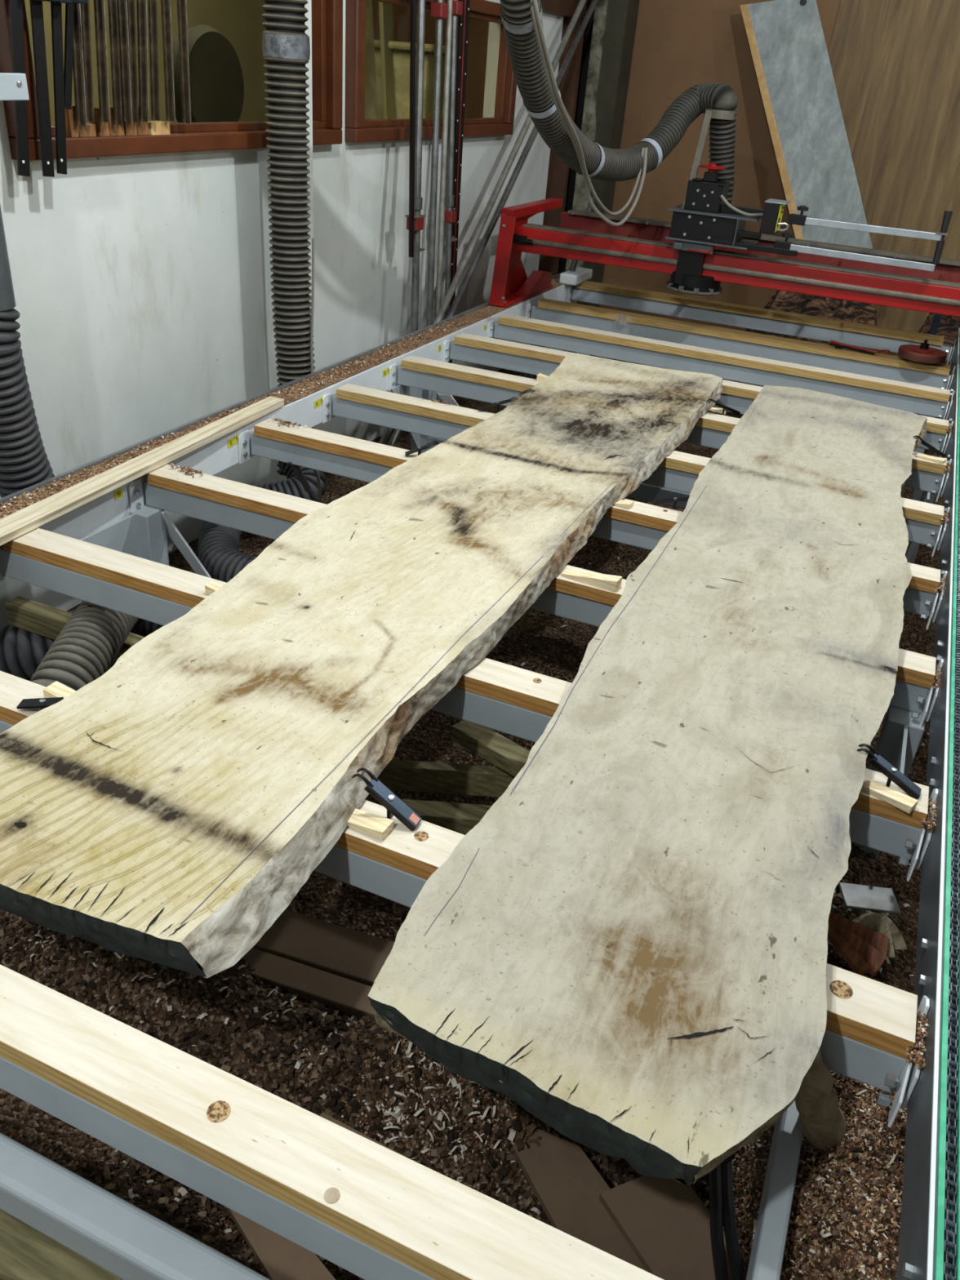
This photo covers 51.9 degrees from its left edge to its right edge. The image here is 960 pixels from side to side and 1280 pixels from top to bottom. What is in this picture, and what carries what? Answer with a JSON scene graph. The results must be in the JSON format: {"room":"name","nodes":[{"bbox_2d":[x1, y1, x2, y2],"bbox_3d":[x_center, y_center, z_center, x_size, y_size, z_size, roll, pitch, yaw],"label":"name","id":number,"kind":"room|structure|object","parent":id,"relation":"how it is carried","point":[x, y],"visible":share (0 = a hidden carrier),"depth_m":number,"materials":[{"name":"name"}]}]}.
{"room":"woodworking shop","nodes":[
{"label":"woodworking shop","id":0,"kind":"room"},
{"bbox_2d":[0,0,563,625],"bbox_3d":[-1.396,-1.521,2.407,0.140,3.400,9.100,16,32,18],"label":"wall","id":1,"kind":"structure","parent":0,"point":[142,286],"depth_m":3.54,"materials":[{"name":"paint"}]},
{"bbox_2d":[0,0,342,161],"bbox_3d":[-0.898,-2.096,3.127,0.085,0.975,1.680,16,32,18],"label":"window","id":2,"kind":"structure","parent":1,"relation":"in","point":[226,61],"depth_m":3.33,"materials":[{"name":"brown wood"}]},
{"bbox_2d":[65,105,79,137],"bbox_3d":[-1.165,-1.472,2.798,0.035,0.080,0.031,16,32,18],"label":"wood block","id":3,"kind":"object","parent":2,"relation":"on","point":[71,127],"visible":0.53,"depth_m":2.79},
{"bbox_2d":[72,3,87,124],"bbox_3d":[-1.074,-1.875,2.591,0.020,0.928,0.107,16,32,18],"label":"wood strip","id":4,"kind":"object","parent":2,"relation":"on","point":[77,52],"visible":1,"depth_m":2.73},
{"bbox_2d":[80,0,93,122],"bbox_3d":[-1.058,-1.895,2.623,0.020,0.922,0.120,16,32,18],"label":"wood strip","id":5,"kind":"object","parent":2,"relation":"on","point":[85,8],"visible":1,"depth_m":2.75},
{"bbox_2d":[78,123,96,137],"bbox_3d":[-1.147,-1.474,2.851,0.035,0.033,0.067,16,32,18],"label":"wood block","id":6,"kind":"object","parent":2,"relation":"on","point":[89,130],"visible":0.64,"depth_m":2.84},
{"bbox_2d":[90,106,110,136],"bbox_3d":[-1.118,-1.522,2.898,0.035,0.074,0.039,16,32,18],"label":"wood block","id":7,"kind":"object","parent":2,"relation":"on","point":[102,128],"visible":0.61,"depth_m":2.89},
{"bbox_2d":[93,0,110,122],"bbox_3d":[-1.036,-1.918,2.666,0.020,0.922,0.108,16,32,18],"label":"wood strip","id":8,"kind":"object","parent":2,"relation":"on","point":[99,5],"visible":1,"depth_m":2.79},
{"bbox_2d":[107,0,122,124],"bbox_3d":[-1.016,-1.938,2.711,0.020,0.930,0.098,16,32,18],"label":"wood strip","id":9,"kind":"object","parent":2,"relation":"on","point":[112,4],"visible":1,"depth_m":2.84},
{"bbox_2d":[108,106,124,136],"bbox_3d":[-1.097,-1.546,2.939,0.035,0.077,0.060,16,32,18],"label":"wood block","id":10,"kind":"object","parent":2,"relation":"on","point":[115,130],"visible":0.44,"depth_m":2.93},
{"bbox_2d":[116,0,132,122],"bbox_3d":[-1.001,-1.956,2.739,0.020,0.923,0.094,16,32,18],"label":"wood strip","id":11,"kind":"object","parent":2,"relation":"on","point":[122,20],"visible":1,"depth_m":2.87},
{"bbox_2d":[123,121,137,135],"bbox_3d":[-1.072,-1.571,2.990,0.035,0.072,0.050,16,32,18],"label":"wood block","id":12,"kind":"object","parent":2,"relation":"on","point":[130,128],"visible":0.36,"depth_m":2.99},
{"bbox_2d":[136,106,148,135],"bbox_3d":[-1.051,-1.596,3.031,0.035,0.077,0.049,16,32,18],"label":"wood block","id":13,"kind":"object","parent":2,"relation":"on","point":[142,126],"visible":0.36,"depth_m":3.03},
{"bbox_2d":[147,120,170,134],"bbox_3d":[-1.018,-1.613,3.107,0.030,0.036,0.088,16,32,18],"label":"wood block","id":14,"kind":"object","parent":2,"relation":"on","point":[155,127],"visible":0.86,"depth_m":3.10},
{"bbox_2d":[177,0,191,124],"bbox_3d":[-0.897,-2.068,2.952,0.020,0.929,0.066,16,32,18],"label":"wood strip","id":15,"kind":"object","parent":2,"relation":"on","point":[181,4],"visible":1,"depth_m":3.08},
{"bbox_2d":[304,0,314,371],"bbox_3d":[-0.685,-1.967,3.781,0.074,2.300,0.044,16,32,18],"label":"trim","id":16,"kind":"structure","parent":1,"relation":"attached to","point":[308,6],"depth_m":3.78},
{"bbox_2d":[344,0,516,142],"bbox_3d":[-0.182,-2.732,4.704,0.085,0.600,1.770,16,32,18],"label":"window","id":17,"kind":"structure","parent":1,"relation":"in","point":[378,32],"depth_m":4.47,"materials":[{"name":"brown wood"}]},
{"bbox_2d":[540,0,578,17],"bbox_3d":[0.321,-3.666,5.619,0.210,0.140,0.880,16,32,18],"label":"trim","id":18,"kind":"structure","parent":1,"relation":"attached to","point":[566,8],"depth_m":5.72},
{"bbox_3d":[-0.907,-2.347,2.465,0.291,0.040,1.100,16,32,18],"label":"rack","id":19,"kind":"object","parent":1,"relation":"attached to","visible":0},
{"bbox_2d":[8,0,30,176],"bbox_3d":[-1.154,-1.725,2.440,0.010,1.049,0.179,16,32,18],"label":"clamp","id":20,"kind":"object","parent":19,"relation":"hanging from","point":[16,16],"visible":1,"depth_m":2.56,"materials":[{"name":"black metal"}]},
{"bbox_2d":[29,0,73,177],"bbox_3d":[-1.073,-1.733,2.472,0.136,1.053,0.128,16,32,18],"label":"clamp","id":21,"kind":"object","parent":19,"relation":"hanging from","point":[36,6],"visible":1,"depth_m":2.62,"materials":[{"name":"black metal"}]},
{"bbox_2d":[50,0,87,174],"bbox_3d":[-1.044,-1.767,2.530,0.136,1.050,0.170,16,32,18],"label":"clamp","id":22,"kind":"object","parent":19,"relation":"hanging from","point":[55,7],"visible":0.91,"depth_m":2.67,"materials":[{"name":"black metal"}]},
{"bbox_2d":[63,3,74,109],"bbox_3d":[-1.070,-1.895,2.587,0.008,0.891,0.218,16,32,18],"label":"clamp","id":23,"kind":"object","parent":19,"relation":"hanging from","point":[69,8],"visible":1,"depth_m":2.69,"materials":[{"name":"black metal"}]},
{"bbox_2d":[126,0,138,122],"bbox_3d":[-0.985,-1.974,2.771,0.020,0.924,0.111,16,32,18],"label":"clamp","id":24,"kind":"object","parent":19,"relation":"hanging from","point":[131,3],"visible":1,"depth_m":2.89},
{"bbox_2d":[136,0,149,121],"bbox_3d":[-0.965,-1.996,2.811,0.020,0.923,0.126,16,32,18],"label":"clamp","id":25,"kind":"object","parent":19,"relation":"hanging from","point":[141,5],"visible":1,"depth_m":2.93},
{"bbox_2d":[147,0,159,120],"bbox_3d":[-0.947,-2.017,2.847,0.020,0.919,0.106,16,32,18],"label":"clamp","id":26,"kind":"object","parent":19,"relation":"hanging from","point":[152,4],"visible":1,"depth_m":2.97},
{"bbox_2d":[160,0,175,120],"bbox_3d":[-0.926,-2.039,2.890,0.020,0.921,0.075,16,32,18],"label":"wood strip","id":27,"kind":"object","parent":19,"relation":"hanging from","point":[165,4],"visible":1,"depth_m":3.02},
{"bbox_2d":[66,350,730,612],"bbox_3d":[0.344,0.234,3.143,7.600,0.100,10.150,16,32,18],"label":"floor","id":28,"kind":"structure","parent":0,"point":[176,559],"depth_m":4.57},
{"bbox_2d":[404,0,425,444],"bbox_3d":[-0.290,-2.089,4.519,0.110,2.432,0.325,-2,31,-12],"label":"vertical pipe","id":29,"kind":"object","parent":28,"relation":"on","point":[415,220],"visible":0.95,"depth_m":4.42,"materials":[{"name":"metal"}]},
{"bbox_2d":[426,0,448,326],"bbox_3d":[-0.228,-2.201,4.686,0.081,2.466,0.294,1,30,-6],"label":"clamp","id":30,"kind":"object","parent":28,"relation":"on","point":[438,10],"visible":0.9,"depth_m":4.62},
{"bbox_2d":[435,0,453,400],"bbox_3d":[-0.178,-2.260,4.797,0.028,2.464,0.269,-2,31,-11],"label":"clamp","id":31,"kind":"object","parent":28,"relation":"on","point":[449,20],"visible":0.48,"depth_m":4.75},
{"bbox_2d":[442,0,462,401],"bbox_3d":[-0.134,-2.259,4.852,0.105,2.412,0.218,-19,38,-35],"label":"clamp","id":32,"kind":"object","parent":28,"relation":"on","point":[457,6],"visible":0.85,"depth_m":4.78,"materials":[{"name":"metal"}]},
{"bbox_2d":[448,0,470,363],"bbox_3d":[-0.116,-2.275,5.059,0.061,2.233,0.115,16,32,18],"label":"bar","id":33,"kind":"object","parent":28,"relation":"on","point":[463,25],"visible":0.77,"depth_m":4.88,"materials":[{"name":"black metal"}]},
{"bbox_2d":[0,371,946,1279],"bbox_3d":[0.538,-0.334,3.640,2.950,0.402,6.600,16,32,18],"label":"wood chips","id":34,"kind":"object","parent":28,"relation":"on","point":[36,1129],"visible":0.09,"depth_m":1.80,"materials":[{"name":"wood"}]},
{"bbox_2d":[0,610,75,680],"bbox_3d":[-1.248,0.028,2.806,0.280,0.220,0.194,-1,31,-10],"label":"hose","id":35,"kind":"object","parent":34,"relation":"on","point":[21,651],"visible":0.24,"depth_m":2.72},
{"bbox_2d":[4,595,145,661],"bbox_3d":[-1.093,-0.024,2.671,0.450,0.070,0.053,16,32,18],"label":"timber offcut","id":36,"kind":"object","parent":35,"relation":"on","point":[23,613],"visible":0.44,"depth_m":2.69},
{"bbox_2d":[0,1208,123,1279],"bbox_3d":[-0.557,0.827,1.288,0.314,0.140,0.100,15,32,17],"label":"wooden board","id":37,"kind":"object","parent":34,"relation":"on","point":[26,1253],"visible":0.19,"depth_m":1.24,"materials":[{"name":"wood"}]},
{"bbox_2d":[82,600,163,636],"bbox_3d":[-0.941,-0.051,3.036,0.620,0.196,0.227,11,31,10],"label":"hose","id":38,"kind":"object","parent":34,"relation":"on","point":[144,628],"visible":0.06,"depth_m":2.94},
{"bbox_2d":[30,600,139,691],"bbox_3d":[-1.011,0.006,2.595,0.185,0.267,0.853,2,30,-6],"label":"hose","id":39,"kind":"object","parent":38,"relation":"on","point":[87,646],"visible":0.56,"depth_m":2.37,"materials":[{"name":"plastic"}]},
{"bbox_2d":[197,461,325,582],"bbox_3d":[-0.804,-0.451,3.648,0.456,0.309,0.916,0,30,-8],"label":"hose","id":40,"kind":"object","parent":34,"relation":"on","point":[218,551],"visible":0.36,"depth_m":3.52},
{"bbox_2d":[225,1206,335,1279],"bbox_3d":[-0.279,0.899,1.419,0.299,0.015,0.074,30,38,36],"label":"wood board","id":41,"kind":"object","parent":34,"relation":"on","point":[279,1257],"visible":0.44,"depth_m":1.42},
{"bbox_2d":[75,536,648,1279],"bbox_3d":[-0.134,0.018,3.138,1.674,0.189,4.111,15,31,16],"label":"wood shavings","id":42,"kind":"object","parent":34,"relation":"on","point":[159,1189],"visible":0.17,"depth_m":1.61},
{"bbox_2d":[320,1112,412,1159],"bbox_3d":[-0.084,0.840,1.496,0.404,0.050,0.050,17,32,20],"label":"timber offcut","id":43,"kind":"object","parent":34,"relation":"on","point":[323,1115],"visible":0.1,"depth_m":1.55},
{"bbox_2d":[401,799,492,835],"bbox_3d":[-0.030,0.408,2.247,0.305,0.050,0.055,4,30,-1],"label":"timber offcut","id":44,"kind":"object","parent":34,"relation":"on","point":[460,818],"visible":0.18,"depth_m":2.23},
{"bbox_2d":[377,759,515,797],"bbox_3d":[-0.024,0.326,2.299,0.453,0.080,0.030,5,30,0],"label":"timber offcut","id":45,"kind":"object","parent":44,"relation":"on","point":[397,775],"visible":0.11,"depth_m":2.28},
{"bbox_2d":[451,720,529,777],"bbox_3d":[0.077,0.271,2.241,0.352,0.060,0.060,29,38,35],"label":"timber offcut","id":46,"kind":"object","parent":45,"relation":"on","point":[508,756],"visible":0.46,"depth_m":2.26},
{"bbox_2d":[0,708,928,1226],"bbox_3d":[0.189,0.316,2.541,1.968,0.323,2.519,16,32,18],"label":"wood shavings","id":47,"kind":"object","parent":34,"relation":"on","point":[386,1039],"visible":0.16,"depth_m":1.78},
{"bbox_2d":[239,947,376,1023],"bbox_3d":[-0.337,0.683,1.928,0.388,0.060,0.060,13,31,14],"label":"wood board","id":48,"kind":"object","parent":47,"relation":"on","point":[350,997],"visible":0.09,"depth_m":1.91,"materials":[{"name":"wood"}]},
{"bbox_2d":[253,909,394,986],"bbox_3d":[-0.272,0.633,1.984,0.350,0.030,0.110,13,31,13],"label":"wood board","id":49,"kind":"object","parent":47,"relation":"on","point":[359,957],"visible":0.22,"depth_m":1.98,"materials":[{"name":"wood"}]},
{"bbox_2d":[827,911,888,976],"bbox_3d":[0.703,0.551,1.866,0.115,0.053,0.171,-10,33,-25],"label":"scrap","id":50,"kind":"object","parent":47,"relation":"on","point":[864,948],"visible":0.96,"depth_m":1.83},
{"bbox_2d":[838,881,901,914],"bbox_3d":[0.775,0.514,1.966,0.109,0.006,0.070,6,30,2],"label":"steel plate","id":51,"kind":"object","parent":47,"relation":"on","point":[855,896],"visible":0.9,"depth_m":1.96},
{"bbox_2d":[852,912,906,957],"bbox_3d":[0.769,0.553,1.898,0.110,0.061,0.090,30,38,36],"label":"scrap","id":52,"kind":"object","parent":47,"relation":"on","point":[881,923],"visible":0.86,"depth_m":1.88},
{"bbox_2d":[24,928,907,1279],"bbox_3d":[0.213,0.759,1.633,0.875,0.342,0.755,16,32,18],"label":"wood shavings","id":53,"kind":"object","parent":34,"relation":"on","point":[855,1140],"visible":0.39,"depth_m":1.42},
{"bbox_2d":[378,0,586,444],"bbox_3d":[0.067,-2.340,5.245,0.034,2.161,2.758,15,31,16],"label":"tube","id":54,"kind":"object","parent":34,"relation":"on","point":[384,437],"visible":0.48,"depth_m":5.23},
{"bbox_2d":[387,0,598,446],"bbox_3d":[0.140,-2.434,5.400,0.034,2.178,2.819,15,32,17],"label":"tube","id":55,"kind":"object","parent":34,"relation":"on","point":[396,433],"visible":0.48,"depth_m":5.38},
{"bbox_2d":[511,1128,646,1271],"bbox_3d":[0.152,0.890,1.601,0.116,0.055,0.336,-12,34,-27],"label":"wood board","id":56,"kind":"object","parent":34,"relation":"on","point":[565,1182],"visible":0.55,"depth_m":1.59,"materials":[{"name":"wood"}]},
{"bbox_2d":[598,1175,742,1279],"bbox_3d":[0.290,0.886,1.468,0.114,0.075,0.214,-14,35,-30],"label":"wood board","id":57,"kind":"object","parent":34,"relation":"on","point":[664,1222],"visible":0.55,"depth_m":1.47,"materials":[{"name":"wood"}]},
{"bbox_2d":[708,1163,728,1279],"bbox_3d":[0.329,0.804,1.341,0.092,0.285,0.029,22,34,27],"label":"cable","id":58,"kind":"object","parent":34,"relation":"on","point":[716,1220],"visible":0.89,"depth_m":1.34,"materials":[{"name":"black plastic"}]},
{"bbox_2d":[720,1155,745,1279],"bbox_3d":[0.348,0.805,1.343,0.102,0.285,0.028,19,33,23],"label":"cable","id":59,"kind":"object","parent":34,"relation":"on","point":[730,1227],"visible":0.92,"depth_m":1.34,"materials":[{"name":"black plastic"}]},
{"bbox_2d":[795,1048,846,1150],"bbox_3d":[0.515,0.714,1.468,0.185,0.358,0.072,5,30,0],"label":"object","id":60,"kind":"object","parent":34,"relation":"on","point":[823,1124],"visible":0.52,"depth_m":1.42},
{"bbox_2d":[0,271,959,1279],"bbox_3d":[0.403,-0.420,3.545,2.483,0.634,6.294,16,32,18],"label":"bed","id":61,"kind":"object","parent":28,"relation":"on","point":[104,1228],"visible":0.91,"depth_m":2.07,"materials":[{"name":"white metal"}]},
{"bbox_2d":[0,308,54,497],"bbox_3d":[-1.276,-0.548,2.711,0.201,0.751,0.270,16,32,18],"label":"hose","id":62,"kind":"object","parent":61,"relation":"attached to","point":[24,463],"visible":0.61,"depth_m":2.63,"materials":[{"name":"plastic"}]},
{"bbox_2d":[0,72,29,311],"bbox_3d":[-1.176,-1.423,2.166,0.168,1.330,0.251,16,32,18],"label":"duct pipe","id":63,"kind":"object","parent":62,"relation":"on","point":[7,301],"depth_m":2.40,"materials":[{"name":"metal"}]},
{"bbox_2d":[0,395,284,546],"bbox_3d":[-1.076,-0.425,2.732,0.096,0.026,1.936,14,31,15],"label":"board","id":64,"kind":"object","parent":61,"relation":"on","point":[25,520],"visible":1,"depth_m":2.80,"materials":[{"name":"brown wood"}]},
{"bbox_2d":[0,276,563,519],"bbox_3d":[-0.510,-1.124,4.041,0.112,0.014,5.300,16,32,18],"label":"rail","id":65,"kind":"object","parent":61,"relation":"on","point":[476,316],"visible":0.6,"depth_m":3.81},
{"bbox_2d":[0,319,467,517],"bbox_3d":[-0.731,-0.889,3.594,0.111,0.014,3.205,16,32,18],"label":"wood shavings","id":66,"kind":"object","parent":65,"relation":"on","point":[68,478],"visible":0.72,"depth_m":3.51},
{"bbox_2d":[261,0,315,475],"bbox_3d":[-0.689,-1.717,3.576,0.177,2.328,0.379,-3,31,-14],"label":"hose","id":67,"kind":"object","parent":61,"relation":"attached to","point":[286,46],"visible":0.82,"depth_m":3.55,"materials":[{"name":"grey"}]},
{"bbox_2d":[288,461,311,492],"bbox_3d":[-0.628,-0.573,3.425,0.025,0.153,0.117,18,32,21],"label":"cable","id":68,"kind":"object","parent":61,"relation":"attached to","point":[296,468],"visible":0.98,"depth_m":3.43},
{"bbox_2d":[0,964,663,1279],"bbox_3d":[-0.323,0.574,1.194,1.568,0.037,0.090,16,32,18],"label":"bearer","id":69,"kind":"object","parent":61,"relation":"on","point":[428,1221],"visible":1,"depth_m":1.15,"materials":[{"name":"brown wood"}]},
{"bbox_2d":[0,353,723,977],"bbox_3d":[0.042,-0.388,2.813,0.740,0.066,3.516,15,32,17],"label":"slab","id":70,"kind":"object","parent":61,"relation":"on","point":[170,808],"visible":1,"depth_m":1.88,"materials":[{"name":"beige wood"}]},
{"bbox_2d":[0,671,917,1058],"bbox_3d":[-0.391,0.259,1.726,2.188,0.037,0.090,16,32,18],"label":"bearer","id":71,"kind":"object","parent":61,"relation":"on","point":[873,1013],"visible":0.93,"depth_m":1.57,"materials":[{"name":"brown wood"}]},
{"bbox_2d":[16,697,63,710],"bbox_3d":[-0.818,0.120,1.837,0.079,0.025,0.030,5,30,0],"label":"dog","id":72,"kind":"object","parent":71,"relation":"on","point":[42,703],"visible":0.81,"depth_m":1.83},
{"bbox_2d":[43,680,75,698],"bbox_3d":[-0.790,0.103,1.877,0.070,0.020,0.035,16,32,18],"label":"wedge","id":73,"kind":"object","parent":71,"relation":"on","point":[56,689],"visible":0.49,"depth_m":1.88,"materials":[{"name":"brown wood"}]},
{"bbox_2d":[346,808,393,840],"bbox_3d":[-0.184,0.301,1.629,0.075,0.018,0.036,18,32,21],"label":"wedge","id":74,"kind":"object","parent":71,"relation":"on","point":[374,825],"visible":1,"depth_m":1.62,"materials":[{"name":"brown wood"}]},
{"bbox_2d":[351,767,422,831],"bbox_3d":[-0.155,0.264,1.641,0.121,0.080,0.028,14,31,16],"label":"dog","id":75,"kind":"object","parent":71,"relation":"on","point":[395,806],"visible":0.98,"depth_m":1.63},
{"bbox_2d":[2,528,928,828],"bbox_3d":[-0.176,0.024,2.162,2.188,0.037,0.090,16,32,18],"label":"bearer","id":76,"kind":"object","parent":61,"relation":"on","point":[529,690],"visible":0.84,"depth_m":2.30,"materials":[{"name":"brown wood"}]},
{"bbox_2d":[857,743,921,799],"bbox_3d":[0.756,0.242,1.826,0.129,0.068,0.028,18,33,22],"label":"dog","id":77,"kind":"object","parent":76,"relation":"on","point":[892,774],"visible":0.99,"depth_m":1.82},
{"bbox_2d":[861,777,918,813],"bbox_3d":[0.728,0.272,1.820,0.150,0.016,0.030,29,38,35],"label":"wedge","id":78,"kind":"object","parent":76,"relation":"on","point":[906,803],"visible":0.56,"depth_m":1.80,"materials":[{"name":"beige wood"}]},
{"bbox_2d":[146,464,936,688],"bbox_3d":[0.038,-0.210,2.598,2.188,0.037,0.090,16,32,18],"label":"bearer","id":79,"kind":"object","parent":61,"relation":"on","point":[913,668],"visible":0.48,"depth_m":2.78,"materials":[{"name":"brown wood"}]},
{"bbox_2d":[560,568,622,591],"bbox_3d":[0.281,-0.161,2.484,0.150,0.030,0.036,19,33,23],"label":"wedge","id":80,"kind":"object","parent":79,"relation":"on","point":[609,582],"visible":1,"depth_m":2.47,"materials":[{"name":"brown wood"}]},
{"bbox_2d":[559,196,595,285],"bbox_3d":[0.610,-2.433,5.991,0.110,0.483,0.320,16,32,18],"label":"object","id":81,"kind":"object","parent":61,"relation":"on","point":[575,275],"visible":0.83,"depth_m":6.00,"materials":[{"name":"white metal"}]},
{"bbox_2d":[253,418,941,593],"bbox_3d":[0.253,-0.444,3.034,2.188,0.037,0.090,16,32,18],"label":"bearer","id":82,"kind":"object","parent":61,"relation":"on","point":[926,579],"visible":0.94,"depth_m":3.19,"materials":[{"name":"brown wood"}]},
{"bbox_2d":[169,398,450,479],"bbox_3d":[-0.592,-0.725,3.344,0.296,0.011,1.212,25,36,31],"label":"wood shavings","id":83,"kind":"object","parent":82,"relation":"on","point":[190,470],"visible":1,"depth_m":2.95},
{"bbox_2d":[336,383,944,525],"bbox_3d":[0.468,-0.678,3.470,2.188,0.036,0.090,16,32,18],"label":"bearer","id":84,"kind":"object","parent":61,"relation":"on","point":[927,513],"visible":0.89,"depth_m":3.63,"materials":[{"name":"brown wood"}]},
{"bbox_2d":[368,385,927,1186],"bbox_3d":[0.782,-0.192,2.593,0.656,0.072,3.530,16,32,18],"label":"slab","id":85,"kind":"object","parent":61,"relation":"on","point":[628,948],"visible":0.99,"depth_m":1.58,"materials":[{"name":"beige wood"}]},
{"bbox_2d":[401,355,946,474],"bbox_3d":[0.683,-0.913,3.906,2.188,0.036,0.090,16,32,18],"label":"bearer","id":86,"kind":"object","parent":61,"relation":"on","point":[708,420],"visible":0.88,"depth_m":4.08,"materials":[{"name":"brown wood"}]},
{"bbox_2d":[454,333,949,434],"bbox_3d":[0.897,-1.147,4.342,2.188,0.036,0.090,16,32,18],"label":"bearer","id":87,"kind":"object","parent":61,"relation":"on","point":[731,388],"visible":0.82,"depth_m":4.52,"materials":[{"name":"brown wood"}]},
{"bbox_2d":[488,197,959,317],"bbox_3d":[1.393,-1.853,5.119,2.555,0.473,0.869,16,32,18],"label":"gantry","id":88,"kind":"object","parent":61,"relation":"on","point":[638,243],"visible":0.96,"depth_m":5.04,"materials":[{"name":"metal"}]},
{"bbox_2d":[665,108,952,295],"bbox_3d":[1.540,-2.000,4.662,1.260,0.811,0.342,16,32,18],"label":"router","id":89,"kind":"object","parent":88,"relation":"attached to","point":[705,220],"visible":0.98,"depth_m":4.69,"materials":[{"name":"black metal"}]},
{"bbox_2d":[499,0,702,181],"bbox_3d":[0.495,-2.300,3.962,0.249,0.871,2.021,19,33,23],"label":"hose","id":90,"kind":"object","parent":89,"relation":"attached to","point":[602,163],"visible":0.87,"depth_m":3.92,"materials":[{"name":"plastic"}]},
{"bbox_2d":[532,0,644,215],"bbox_3d":[0.416,-2.060,3.873,0.086,0.805,1.390,18,32,21],"label":"power cable","id":91,"kind":"object","parent":90,"relation":"hanging from","point":[535,2],"visible":1,"depth_m":3.75,"materials":[{"name":"grey plastic"}]},
{"bbox_2d":[529,0,647,226],"bbox_3d":[0.407,-2.047,3.892,0.112,0.849,1.391,19,33,22],"label":"power cable","id":92,"kind":"object","parent":90,"relation":"hanging from","point":[598,213],"visible":0.99,"depth_m":3.92,"materials":[{"name":"grey plastic"}]},
{"bbox_2d":[687,82,738,204],"bbox_3d":[1.100,-2.385,4.784,0.328,0.556,0.232,16,32,18],"label":"hose","id":93,"kind":"object","parent":89,"relation":"attached to","point":[712,95],"visible":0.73,"depth_m":4.68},
{"bbox_2d":[773,240,791,249],"bbox_3d":[1.425,-1.856,4.649,0.076,0.044,0.034,16,32,18],"label":"clamp","id":94,"kind":"object","parent":89,"relation":"attached to","point":[779,245],"depth_m":4.63,"materials":[{"name":"black metal"}]},
{"bbox_2d":[787,213,807,226],"bbox_3d":[1.473,-1.950,4.575,0.076,0.044,0.034,16,32,18],"label":"clamp","id":95,"kind":"object","parent":89,"relation":"attached to","point":[794,219],"depth_m":4.56,"materials":[{"name":"black metal"}]},
{"bbox_2d":[497,314,951,402],"bbox_3d":[1.112,-1.382,4.778,2.188,0.036,0.090,16,32,18],"label":"bearer","id":96,"kind":"object","parent":61,"relation":"on","point":[727,357],"visible":1,"depth_m":4.71,"materials":[{"name":"brown wood"}]},
{"bbox_2d":[537,297,951,375],"bbox_3d":[1.331,-1.615,5.212,2.167,0.036,0.090,16,32,18],"label":"bearer","id":97,"kind":"object","parent":61,"relation":"on","point":[943,369],"visible":1,"depth_m":5.16,"materials":[{"name":"brown wood"}]},
{"bbox_2d":[829,340,889,355],"bbox_3d":[1.918,-1.475,4.989,0.299,0.032,0.048,21,34,25],"label":"wrench","id":98,"kind":"object","parent":97,"relation":"on","point":[832,342],"visible":1,"depth_m":4.99,"materials":[{"name":"red paint"}]},
{"bbox_2d":[897,339,946,364],"bbox_3d":[2.195,-1.433,4.884,0.228,0.106,0.228,16,32,18],"label":"disc","id":99,"kind":"object","parent":97,"relation":"on","point":[922,353],"visible":1,"depth_m":4.83,"materials":[{"name":"red metal"}]},
{"bbox_2d":[576,280,944,346],"bbox_3d":[1.593,-1.936,5.805,2.140,0.036,0.090,16,32,18],"label":"bearer","id":100,"kind":"object","parent":61,"relation":"on","point":[919,337],"visible":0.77,"depth_m":5.75,"materials":[{"name":"brown wood"}]},
{"bbox_2d":[905,424,952,1067],"bbox_3d":[1.250,-0.152,2.675,0.030,0.022,3.332,16,32,18],"label":"wood shavings","id":101,"kind":"object","parent":61,"relation":"on","point":[914,1055],"visible":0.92,"depth_m":1.40},
{"bbox_2d":[530,0,587,347],"bbox_3d":[0.395,-3.528,6.331,0.471,3.200,0.050,16,32,18],"label":"door","id":102,"kind":"structure","parent":28,"relation":"on","point":[558,171],"depth_m":6.45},
{"bbox_2d":[730,289,878,386],"bbox_3d":[2.127,-1.949,6.324,1.008,0.707,0.607,16,32,18],"label":"wood shavings","id":103,"kind":"object","parent":28,"relation":"on","point":[785,301],"visible":0.27,"depth_m":6.09},
{"bbox_2d":[739,0,872,248],"bbox_3d":[2.043,-3.017,6.069,0.192,1.608,1.294,-23,40,-39],"label":"leaning board","id":104,"kind":"object","parent":103,"relation":"on","point":[786,38],"visible":0.84,"depth_m":6.03,"materials":[{"name":"grey"}]},
{"bbox_2d":[914,312,959,420],"bbox_3d":[2.946,-1.761,6.085,0.698,0.745,0.523,16,32,18],"label":"wood shavings","id":105,"kind":"object","parent":28,"relation":"on","point":[948,326],"visible":0.19,"depth_m":5.93},
{"bbox_2d":[599,0,959,356],"bbox_3d":[2.425,-3.339,6.112,7.500,3.400,0.032,16,32,18],"label":"wall","id":106,"kind":"structure","parent":0,"point":[895,64],"depth_m":6.27,"materials":[{"name":"wood"}]},
{"bbox_2d":[557,0,595,273],"bbox_3d":[0.593,-3.826,6.674,0.400,3.400,0.080,16,32,18],"label":"trim","id":107,"kind":"structure","parent":106,"relation":"attached to","point":[588,29],"depth_m":6.66,"materials":[{"name":"black"}]},
{"bbox_2d":[565,0,608,303],"bbox_3d":[0.815,-3.713,6.513,0.125,3.400,0.300,16,32,18],"label":"trim","id":108,"kind":"structure","parent":106,"relation":"attached to","point":[580,200],"depth_m":6.45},
{"bbox_2d":[577,0,639,306],"bbox_3d":[0.870,-3.695,6.490,0.160,3.400,0.250,16,32,18],"label":"trim","id":109,"kind":"structure","parent":106,"relation":"attached to","point":[621,15],"depth_m":6.43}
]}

